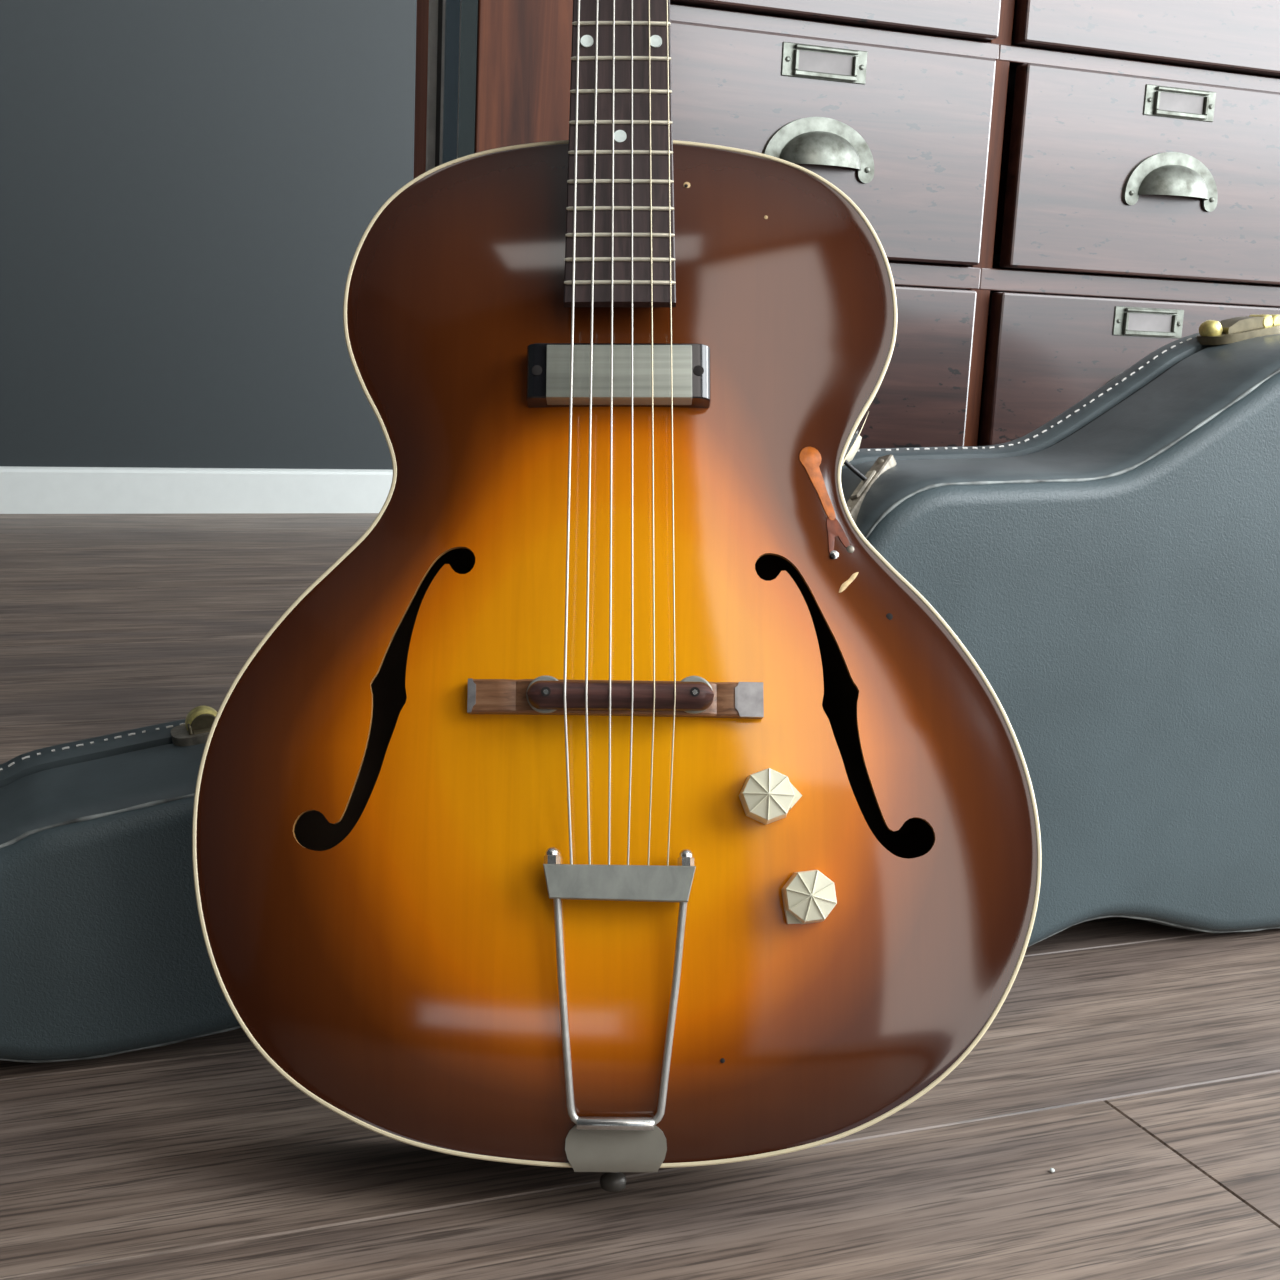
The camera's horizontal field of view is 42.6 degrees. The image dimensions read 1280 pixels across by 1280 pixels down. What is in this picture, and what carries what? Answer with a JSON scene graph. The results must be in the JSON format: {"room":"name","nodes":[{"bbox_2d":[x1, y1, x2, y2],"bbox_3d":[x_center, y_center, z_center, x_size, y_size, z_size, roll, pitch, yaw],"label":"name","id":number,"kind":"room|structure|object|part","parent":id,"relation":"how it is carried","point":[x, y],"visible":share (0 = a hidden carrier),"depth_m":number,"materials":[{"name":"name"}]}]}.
{"room":"living room","nodes":[
{"label":"living room","id":0,"kind":"room"},
{"bbox_2d":[0,0,416,513],"bbox_3d":[-0.241,-1.572,3.172,6.800,2.750,0.100,-2,12,-22],"label":"wall","id":1,"kind":"structure","parent":0,"point":[190,190],"depth_m":3.05,"materials":[{"name":"grey paint"}]},
{"bbox_2d":[0,466,392,513],"bbox_3d":[-0.278,-0.305,3.370,6.600,0.086,0.013,-2,12,-22],"label":"baseboard","id":2,"kind":"structure","parent":1,"relation":"attached to","point":[23,490],"depth_m":3.13,"materials":[{"name":"white paint"}]},
{"bbox_2d":[0,513,1279,1279],"bbox_3d":[0.423,0.138,1.650,6.600,0.050,3.830,-2,12,-22],"label":"floor","id":3,"kind":"structure","parent":0,"point":[1135,1061],"depth_m":0.83,"materials":[{"name":"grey wood"}]},
{"bbox_2d":[192,0,1040,1191],"bbox_3d":[0.006,-0.252,0.868,0.401,0.980,0.440,3,11,1],"label":"guitar","id":4,"kind":"object","parent":3,"relation":"on","point":[612,803],"visible":1,"depth_m":0.77,"materials":[{"name":"paint"}]},
{"bbox_3d":[-0.033,0.167,0.740,0.007,0.103,0.032,-6,14,-36],"label":"trapeze rod","id":5,"kind":"part","parent":4,"relation":"part of","materials":[{"name":"silver metal"}]},
{"bbox_3d":[-0.011,0.236,0.772,0.046,0.022,0.064,0,-11,0],"label":"tailpiece plate","id":6,"kind":"part","parent":4,"relation":"part of","materials":[{"name":"grey metal"}]},
{"bbox_3d":[0.014,0.168,0.740,0.008,0.103,0.029,8,13,26],"label":"trapeze rod","id":7,"kind":"part","parent":4,"relation":"part of","materials":[{"name":"silver metal"}]},
{"bbox_3d":[0.058,0.071,0.749,0.026,0.026,0.016,0,-11,0],"label":"control knob","id":8,"kind":"part","parent":4,"relation":"part of","materials":[{"name":"beige plastic"}]},
{"bbox_3d":[0.077,0.116,0.742,0.025,0.025,0.016,0,-11,0],"label":"control knob","id":9,"kind":"part","parent":4,"relation":"part of","materials":[{"name":"beige plastic"}]},
{"bbox_2d":[0,314,1279,1062],"bbox_3d":[0.127,-0.004,1.070,1.191,0.438,0.152,-2,12,-21],"label":"guitar case","id":10,"kind":"object","parent":3,"relation":"on","point":[1110,568],"visible":0.46,"depth_m":1.05,"materials":[{"name":"grey leather"}]},
{"bbox_3d":[-0.258,0.050,0.971,0.021,0.021,0.017,-11,15,-18],"label":"latch knob","id":11,"kind":"part","parent":10,"relation":"part of","materials":[{"name":"gold metal"}]},
{"bbox_3d":[-0.255,0.052,0.962,0.018,0.018,0.003,-11,15,-18],"label":"latch lever","id":12,"kind":"part","parent":10,"relation":"part of","materials":[{"name":"gold metal"}]},
{"bbox_3d":[0.108,-0.010,1.119,1.191,0.431,0.047,-2,12,-20],"label":"lid","id":13,"kind":"part","parent":10,"relation":"part of","materials":[{"name":"grey leather"}]},
{"bbox_3d":[0.102,-0.096,1.037,0.086,0.071,0.015,-3,12,-25],"label":"handle","id":14,"kind":"part","parent":10,"relation":"part of","materials":[{"name":"silver metal"}]},
{"bbox_3d":[0.403,-0.219,1.157,0.014,0.013,0.016,-13,16,-18],"label":"latch knob","id":15,"kind":"part","parent":10,"relation":"part of","materials":[{"name":"gold metal"}]},
{"bbox_3d":[0.427,-0.225,1.165,0.038,0.008,0.018,-13,16,-18],"label":"latch lever","id":16,"kind":"part","parent":10,"relation":"part of","materials":[{"name":"gold metal"}]},
{"bbox_2d":[414,0,1279,448],"bbox_3d":[0.264,-0.396,1.448,0.917,1.060,0.239,-2,12,-22],"label":"base cabinet","id":17,"kind":"object","parent":3,"relation":"on","point":[1056,195],"visible":0.23,"depth_m":1.37,"materials":[{"name":"brown wood"}]},
{"bbox_3d":[-0.175,-0.387,1.368,0.020,1.034,0.038,-2,12,-22],"label":"post","id":18,"kind":"part","parent":17,"relation":"part of","materials":[{"name":"brown wood"}]},
{"bbox_3d":[-0.141,-0.370,1.291,0.016,1.034,0.054,-2,12,-22],"label":"panel","id":19,"kind":"part","parent":17,"relation":"part of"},
{"bbox_3d":[-0.122,-0.359,1.240,0.020,1.034,0.046,-2,12,-22],"label":"post","id":20,"kind":"part","parent":17,"relation":"part of","materials":[{"name":"grey wood"}]},
{"bbox_3d":[0.146,-0.385,1.284,0.100,0.047,0.024,-2,12,-22],"label":"cup pull","id":21,"kind":"part","parent":17,"relation":"part of","materials":[{"name":"grey metal"}]},
{"bbox_3d":[0.106,-0.407,1.381,0.315,0.164,0.190,-2,12,-22],"label":"drawer","id":22,"kind":"part","parent":17,"relation":"part of","materials":[{"name":"brown wood"}]},
{"bbox_3d":[0.141,-0.481,1.299,0.328,0.013,0.020,-2,12,-22],"label":"rail","id":23,"kind":"part","parent":17,"relation":"part of","materials":[{"name":"brown wood"}]},
{"bbox_3d":[0.114,-0.584,1.346,0.315,0.165,0.190,-2,12,-22],"label":"drawer","id":24,"kind":"part","parent":17,"relation":"part of","materials":[{"name":"brown wood"}]},
{"bbox_3d":[0.098,-0.226,1.417,0.315,0.165,0.190,-2,12,-22],"label":"drawer","id":25,"kind":"part","parent":17,"relation":"part of","materials":[{"name":"brown wood"}]},
{"bbox_3d":[0.132,-0.302,1.335,0.328,0.018,0.020,-2,12,-22],"label":"rail","id":26,"kind":"part","parent":17,"relation":"part of","materials":[{"name":"brown wood"}]},
{"bbox_3d":[0.432,-0.594,1.472,0.319,0.165,0.190,-2,12,-22],"label":"drawer","id":27,"kind":"part","parent":17,"relation":"part of","materials":[{"name":"brown wood"}]},
{"bbox_3d":[0.415,-0.236,1.543,0.319,0.165,0.190,-2,12,-22],"label":"drawer","id":28,"kind":"part","parent":17,"relation":"part of","materials":[{"name":"brown wood"}]},
{"bbox_3d":[0.440,-0.313,1.458,0.336,0.018,0.020,-2,12,-22],"label":"rail","id":29,"kind":"part","parent":17,"relation":"part of","materials":[{"name":"brown wood"}]},
{"bbox_3d":[0.426,-0.418,1.508,0.314,0.164,0.190,-2,12,-22],"label":"drawer","id":30,"kind":"part","parent":17,"relation":"part of","materials":[{"name":"brown wood"}]},
{"bbox_3d":[0.449,-0.491,1.423,0.336,0.013,0.020,-2,12,-22],"label":"rail","id":31,"kind":"part","parent":17,"relation":"part of","materials":[{"name":"brown wood"}]},
{"bbox_3d":[0.465,-0.396,1.411,0.100,0.047,0.024,-2,12,-22],"label":"cup pull","id":32,"kind":"part","parent":17,"relation":"part of","materials":[{"name":"grey metal"}]}
]}

